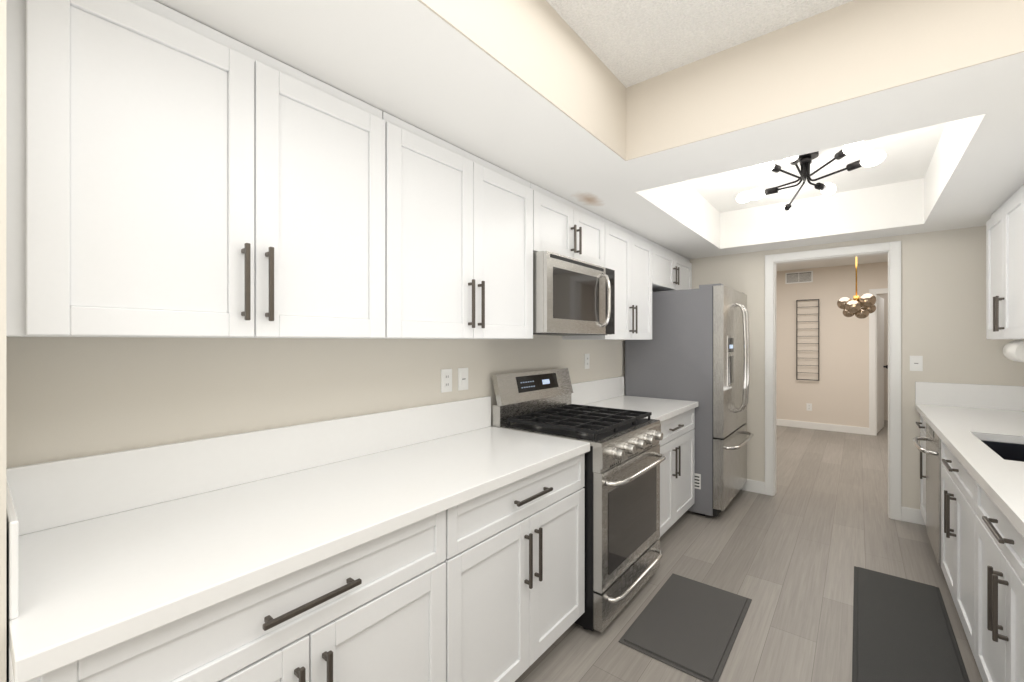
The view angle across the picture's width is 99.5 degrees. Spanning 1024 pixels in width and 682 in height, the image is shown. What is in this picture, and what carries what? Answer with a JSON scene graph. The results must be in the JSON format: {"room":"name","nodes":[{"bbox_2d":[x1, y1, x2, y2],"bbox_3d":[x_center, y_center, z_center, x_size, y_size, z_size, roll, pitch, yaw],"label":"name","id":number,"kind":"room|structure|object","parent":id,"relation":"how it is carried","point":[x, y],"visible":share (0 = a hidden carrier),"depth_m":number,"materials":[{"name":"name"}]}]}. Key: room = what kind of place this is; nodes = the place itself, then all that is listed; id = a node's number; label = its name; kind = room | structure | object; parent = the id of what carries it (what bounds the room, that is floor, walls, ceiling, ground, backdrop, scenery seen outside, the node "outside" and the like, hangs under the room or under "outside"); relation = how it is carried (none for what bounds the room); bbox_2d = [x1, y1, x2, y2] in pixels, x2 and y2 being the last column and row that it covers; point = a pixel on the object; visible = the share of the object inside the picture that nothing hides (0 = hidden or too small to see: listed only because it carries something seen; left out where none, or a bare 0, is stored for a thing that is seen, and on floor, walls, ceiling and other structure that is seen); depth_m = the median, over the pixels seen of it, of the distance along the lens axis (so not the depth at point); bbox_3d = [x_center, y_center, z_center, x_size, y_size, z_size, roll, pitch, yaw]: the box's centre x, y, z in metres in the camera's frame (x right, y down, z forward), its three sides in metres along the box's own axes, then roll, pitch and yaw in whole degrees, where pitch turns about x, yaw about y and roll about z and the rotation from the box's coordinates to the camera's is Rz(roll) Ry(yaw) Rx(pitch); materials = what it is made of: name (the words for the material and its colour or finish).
{"room":"kitchen","nodes":[
{"label":"kitchen","id":0,"kind":"room"},
{"bbox_2d":[0,0,5,681],"bbox_3d":[-1.097,0.285,0.838,0.500,2.210,0.140,0,0,39],"label":"wall","id":1,"kind":"structure","parent":0,"point":[2,340],"depth_m":0.73,"materials":[{"name":"paint"}]},
{"bbox_2d":[6,335,624,467],"bbox_3d":[-0.376,0.080,2.238,0.120,2.620,6.230,0,0,39],"label":"wall","id":2,"kind":"structure","parent":0,"point":[70,397],"depth_m":1.43,"materials":[{"name":"paint"}]},
{"bbox_2d":[6,0,384,337],"bbox_3d":[-0.831,-0.413,1.276,0.365,0.806,0.872,0,0,39],"label":"upper cabinet","id":3,"kind":"object","parent":2,"relation":"attached to","point":[171,173],"visible":1,"depth_m":1.06,"materials":[{"name":"white wood"}]},
{"bbox_2d":[338,112,532,338],"bbox_3d":[-0.281,-0.413,1.964,0.365,0.806,0.881,0,0,39],"label":"upper cabinet","id":4,"kind":"object","parent":2,"relation":"attached to","point":[458,243],"visible":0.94,"depth_m":1.78,"materials":[{"name":"white wood"}]},
{"bbox_2d":[441,369,451,392],"bbox_3d":[-0.330,0.200,2.192,0.008,0.116,0.072,0,0,39],"label":"electrical outlet","id":5,"kind":"object","parent":2,"relation":"attached to","point":[446,380],"visible":1,"depth_m":2.19,"materials":[{"name":"white plastic"}]},
{"bbox_2d":[458,368,467,390],"bbox_3d":[-0.256,0.200,2.284,0.009,0.116,0.072,0,0,39],"label":"light switch","id":6,"kind":"object","parent":2,"relation":"attached to","point":[462,378],"visible":1,"depth_m":2.28,"materials":[{"name":"white plastic"}]},
{"bbox_2d":[584,354,589,368],"bbox_3d":[0.576,0.155,3.327,0.008,0.116,0.072,0,0,39],"label":"electrical outlet","id":7,"kind":"object","parent":2,"relation":"attached to","point":[586,361],"visible":1,"depth_m":3.32,"materials":[{"name":"white plastic"}]},
{"bbox_2d":[562,217,651,339],"bbox_3d":[0.756,-0.413,3.264,0.365,0.806,0.836,0,0,39],"label":"upper cabinet","id":8,"kind":"object","parent":2,"relation":"attached to","point":[628,256],"visible":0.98,"depth_m":3.13,"materials":[{"name":"white wood"}]},
{"bbox_2d":[154,0,1023,258],"bbox_3d":[0.656,-1.025,1.338,2.615,0.410,6.110,0,0,39],"label":"ceiling","id":9,"kind":"structure","parent":0,"point":[418,64],"depth_m":1.60,"materials":[{"name":"paint"}]},
{"bbox_2d":[530,183,604,266],"bbox_3d":[0.244,-0.639,2.623,0.365,0.354,0.796,0,0,39],"label":"upper cabinet","id":10,"kind":"object","parent":9,"relation":"hanging from","point":[564,227],"visible":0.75,"depth_m":2.48,"materials":[{"name":"white wood"}]},
{"bbox_2d":[533,251,614,335],"bbox_3d":[0.282,-0.247,2.592,0.460,0.418,0.780,0,0,39],"label":"over-the-range microwave","id":11,"kind":"object","parent":10,"relation":"attached to","point":[572,296],"visible":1,"depth_m":2.37,"materials":[{"name":"silver metal"}]},
{"bbox_2d":[650,241,691,291],"bbox_3d":[1.350,-0.639,4.008,0.365,0.354,1.060,0,0,39],"label":"upper cabinet","id":12,"kind":"object","parent":9,"relation":"hanging from","point":[671,270],"visible":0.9,"depth_m":3.84,"materials":[{"name":"white wood"}]},
{"bbox_2d":[686,123,945,212],"bbox_3d":[1.781,-1.185,2.712,1.320,0.090,1.880,0,0,39],"label":"ceiling tray","id":13,"kind":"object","parent":9,"relation":"attached to","point":[909,155],"visible":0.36,"depth_m":2.97,"materials":[{"name":"paint"}]},
{"bbox_2d":[736,141,885,215],"bbox_3d":[1.802,-1.031,2.700,0.776,0.216,1.323,0,0,39],"label":"ceiling light","id":14,"kind":"object","parent":13,"relation":"hanging from","point":[873,158],"visible":0.85,"depth_m":2.58,"materials":[{"name":"metal"}]},
{"bbox_2d":[546,0,852,87],"bbox_3d":[0.145,-1.190,0.057,1.815,0.080,3.470,0,0,39],"label":"ceiling","id":15,"kind":"structure","parent":0,"point":[628,43],"depth_m":1.58,"materials":[{"name":"white paint"}]},
{"bbox_2d":[515,420,982,681],"bbox_3d":[2.441,1.430,3.426,4.600,0.080,12.000,0,0,39],"label":"floor","id":16,"kind":"structure","parent":0,"point":[803,541],"depth_m":2.67,"materials":[{"name":"wood"}]},
{"bbox_2d":[6,510,445,681],"bbox_3d":[-0.712,0.955,1.196,0.650,0.870,0.895,0,0,39],"label":"base cabinet","id":17,"kind":"object","parent":16,"relation":"on","point":[374,610],"visible":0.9,"depth_m":1.04,"materials":[{"name":"white wood"}]},
{"bbox_2d":[6,396,589,681],"bbox_3d":[-0.438,0.414,1.545,0.643,0.208,1.783,0,0,39],"label":"countertop","id":18,"kind":"structure","parent":17,"relation":"on","point":[104,551],"depth_m":1.17,"materials":[{"name":"white stone"}]},
{"bbox_2d":[444,453,584,681],"bbox_3d":[-0.156,0.955,1.893,0.650,0.870,0.880,0,0,39],"label":"base cabinet","id":19,"kind":"object","parent":16,"relation":"on","point":[515,581],"visible":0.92,"depth_m":1.64,"materials":[{"name":"white wood"}]},
{"bbox_2d":[492,368,665,632],"bbox_3d":[0.417,0.788,2.496,0.748,1.203,0.762,0,0,39],"label":"range","id":20,"kind":"object","parent":16,"relation":"on","point":[624,457],"visible":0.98,"depth_m":2.28,"materials":[{"name":"silver metal"}]},
{"bbox_2d":[659,408,694,537],"bbox_3d":[0.912,0.955,3.231,0.650,0.870,0.988,0,0,39],"label":"base cabinet","id":21,"kind":"object","parent":16,"relation":"on","point":[677,474],"visible":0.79,"depth_m":3.07,"materials":[{"name":"white wood"}]},
{"bbox_2d":[571,376,697,421],"bbox_3d":[0.910,0.414,3.234,0.643,0.208,0.998,0,0,39],"label":"countertop","id":22,"kind":"structure","parent":21,"relation":"on","point":[608,393],"depth_m":3.32,"materials":[{"name":"white stone"}]},
{"bbox_2d":[619,573,751,681],"bbox_3d":[0.889,1.382,2.163,0.420,0.014,0.750,0,0,39],"label":"mat","id":23,"kind":"object","parent":16,"relation":"on","point":[691,627],"visible":1,"depth_m":2.08,"materials":[{"name":"rubber"}]},
{"bbox_2d":[625,283,753,516],"bbox_3d":[1.621,0.473,3.886,0.885,1.833,0.902,0,0,39],"label":"refrigerator","id":24,"kind":"object","parent":16,"relation":"on","point":[696,348],"visible":0.79,"depth_m":3.48,"materials":[{"name":"silver metal"}]},
{"bbox_2d":[852,566,969,681],"bbox_3d":[1.769,1.382,1.947,0.375,0.014,1.550,0,0,39],"label":"mat","id":25,"kind":"object","parent":16,"relation":"on","point":[903,630],"visible":1,"depth_m":2.04,"materials":[{"name":"rubber"}]},
{"bbox_2d":[916,415,925,524],"bbox_3d":[3.186,0.955,2.937,0.650,0.870,0.442,0,0,39],"label":"base cabinet","id":26,"kind":"object","parent":16,"relation":"on","point":[922,425],"visible":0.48,"depth_m":3.15,"materials":[{"name":"white wood"}]},
{"bbox_2d":[913,422,941,565],"bbox_3d":[2.824,0.956,2.550,0.678,0.868,0.604,0,0,39],"label":"dishwasher","id":27,"kind":"object","parent":16,"relation":"on","point":[932,450],"visible":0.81,"depth_m":2.65,"materials":[{"name":"silver metal"}]},
{"bbox_2d":[941,440,1023,658],"bbox_3d":[2.378,0.955,1.925,0.650,0.870,0.916,0,0,39],"label":"base cabinet","id":28,"kind":"object","parent":16,"relation":"on","point":[958,513],"visible":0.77,"depth_m":2.06,"materials":[{"name":"white wood"}]},
{"bbox_2d":[915,382,1023,537],"bbox_3d":[2.129,0.414,1.607,0.643,0.208,3.848,0,0,39],"label":"countertop","id":29,"kind":"structure","parent":28,"relation":"on","point":[962,420],"depth_m":2.40,"materials":[{"name":"white stone"}]},
{"bbox_2d":[975,481,1023,681],"bbox_3d":[1.801,0.955,1.202,0.650,0.870,0.926,0,0,39],"label":"base cabinet","id":30,"kind":"object","parent":16,"relation":"on","point":[999,597],"visible":0.94,"depth_m":1.42,"materials":[{"name":"white wood"}]},
{"bbox_2d":[776,262,887,427],"bbox_3d":[5.048,0.095,6.693,4.200,2.590,0.120,0,0,39],"label":"wall","id":31,"kind":"structure","parent":0,"point":[837,393],"depth_m":6.75,"materials":[{"name":"paint"}]},
{"bbox_2d":[785,271,812,283],"bbox_3d":[4.605,-1.020,6.962,0.370,0.180,0.011,0,0,39],"label":"air vent","id":32,"kind":"object","parent":31,"relation":"in","point":[799,277],"visible":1,"depth_m":6.96,"materials":[{"name":"white metal"}]},
{"bbox_2d":[796,299,818,380],"bbox_3d":[4.688,-0.018,6.874,0.300,1.275,0.044,0,0,39],"label":"wine rack","id":33,"kind":"object","parent":31,"relation":"attached to","point":[807,343],"visible":1,"depth_m":6.86,"materials":[{"name":"black metal"}]},
{"bbox_2d":[806,403,811,410],"bbox_3d":[4.713,1.047,6.878,0.072,0.116,0.008,0,0,39],"label":"outlet","id":34,"kind":"object","parent":31,"relation":"attached to","point":[808,406],"visible":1,"depth_m":6.88,"materials":[{"name":"white plastic"}]},
{"bbox_2d":[776,419,868,434],"bbox_3d":[4.325,1.337,7.185,2.455,0.105,0.014,0,0,39],"label":"baseboard","id":35,"kind":"structure","parent":31,"relation":"attached to","point":[828,427],"depth_m":6.75,"materials":[{"name":"paint"}]},
{"bbox_2d":[869,288,887,435],"bbox_3d":[5.688,0.312,6.172,0.940,2.155,0.136,0,0,39],"label":"door frame","id":36,"kind":"structure","parent":31,"relation":"attached to","point":[873,373],"depth_m":6.38,"materials":[{"name":"paint"}]},
{"bbox_2d":[877,296,887,432],"bbox_3d":[5.732,0.349,6.715,0.210,2.058,0.757,0,0,39],"label":"back door","id":37,"kind":"structure","parent":31,"relation":"in","point":[880,363],"depth_m":6.67,"materials":[{"name":"paint"}]},
{"bbox_2d":[776,254,887,270],"bbox_3d":[4.421,-1.200,5.907,4.440,0.100,5.490,0,0,39],"label":"ceiling","id":38,"kind":"structure","parent":0,"point":[836,262],"depth_m":6.35,"materials":[{"name":"paint"}]},
{"bbox_2d":[837,257,875,318],"bbox_3d":[4.035,-0.705,5.086,0.363,0.890,0.315,0,0,39],"label":"chandelier","id":39,"kind":"object","parent":38,"relation":"hanging from","point":[863,306],"visible":0.98,"depth_m":5.02,"materials":[{"name":"brown glass"}]},
{"bbox_2d":[690,226,1023,508],"bbox_3d":[2.599,0.080,3.773,2.615,2.620,0.120,0,0,39],"label":"wall","id":40,"kind":"structure","parent":0,"point":[943,303],"depth_m":3.29,"materials":[{"name":"paint"}]},
{"bbox_2d":[741,479,924,524],"bbox_3d":[2.557,1.335,3.720,2.615,0.110,0.014,0,0,39],"label":"baseboard","id":41,"kind":"structure","parent":40,"relation":"attached to","point":[912,515],"depth_m":3.34,"materials":[{"name":"paint"}]},
{"bbox_2d":[765,241,900,520],"bbox_3d":[2.694,0.307,3.697,0.921,2.166,0.152,0,0,39],"label":"door frame","id":42,"kind":"structure","parent":40,"relation":"attached to","point":[894,380],"depth_m":3.41,"materials":[{"name":"paint"}]},
{"bbox_2d":[910,356,922,370],"bbox_3d":[3.080,0.170,3.305,0.072,0.116,0.009,0,0,39],"label":"light switch","id":43,"kind":"object","parent":40,"relation":"attached to","point":[916,363],"visible":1,"depth_m":3.30,"materials":[{"name":"white plastic"}]},
{"bbox_2d":[877,294,887,420],"bbox_3d":[6.096,0.095,8.006,4.200,2.590,0.120,0,0,39],"label":"wall","id":44,"kind":"structure","parent":0,"point":[884,297],"depth_m":7.58,"materials":[{"name":"paint"}]},
{"bbox_3d":[1.762,0.080,0.532,0.120,2.620,6.230,0,0,39],"label":"wall","id":45,"kind":"structure","parent":0,"visible":0},
{"bbox_2d":[986,184,1023,338],"bbox_3d":[2.946,-0.413,2.408,0.365,0.806,0.840,0,0,39],"label":"upper cabinet","id":46,"kind":"object","parent":45,"relation":"attached to","point":[1005,271],"visible":1,"depth_m":2.45,"materials":[{"name":"white wood"}]},
{"bbox_2d":[1003,340,1023,361],"bbox_3d":[2.869,0.056,2.425,0.124,0.128,0.300,0,0,39],"label":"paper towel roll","id":47,"kind":"object","parent":46,"relation":"attached to","point":[1013,350],"visible":1,"depth_m":2.41,"materials":[{"name":"white paper"}]}
]}

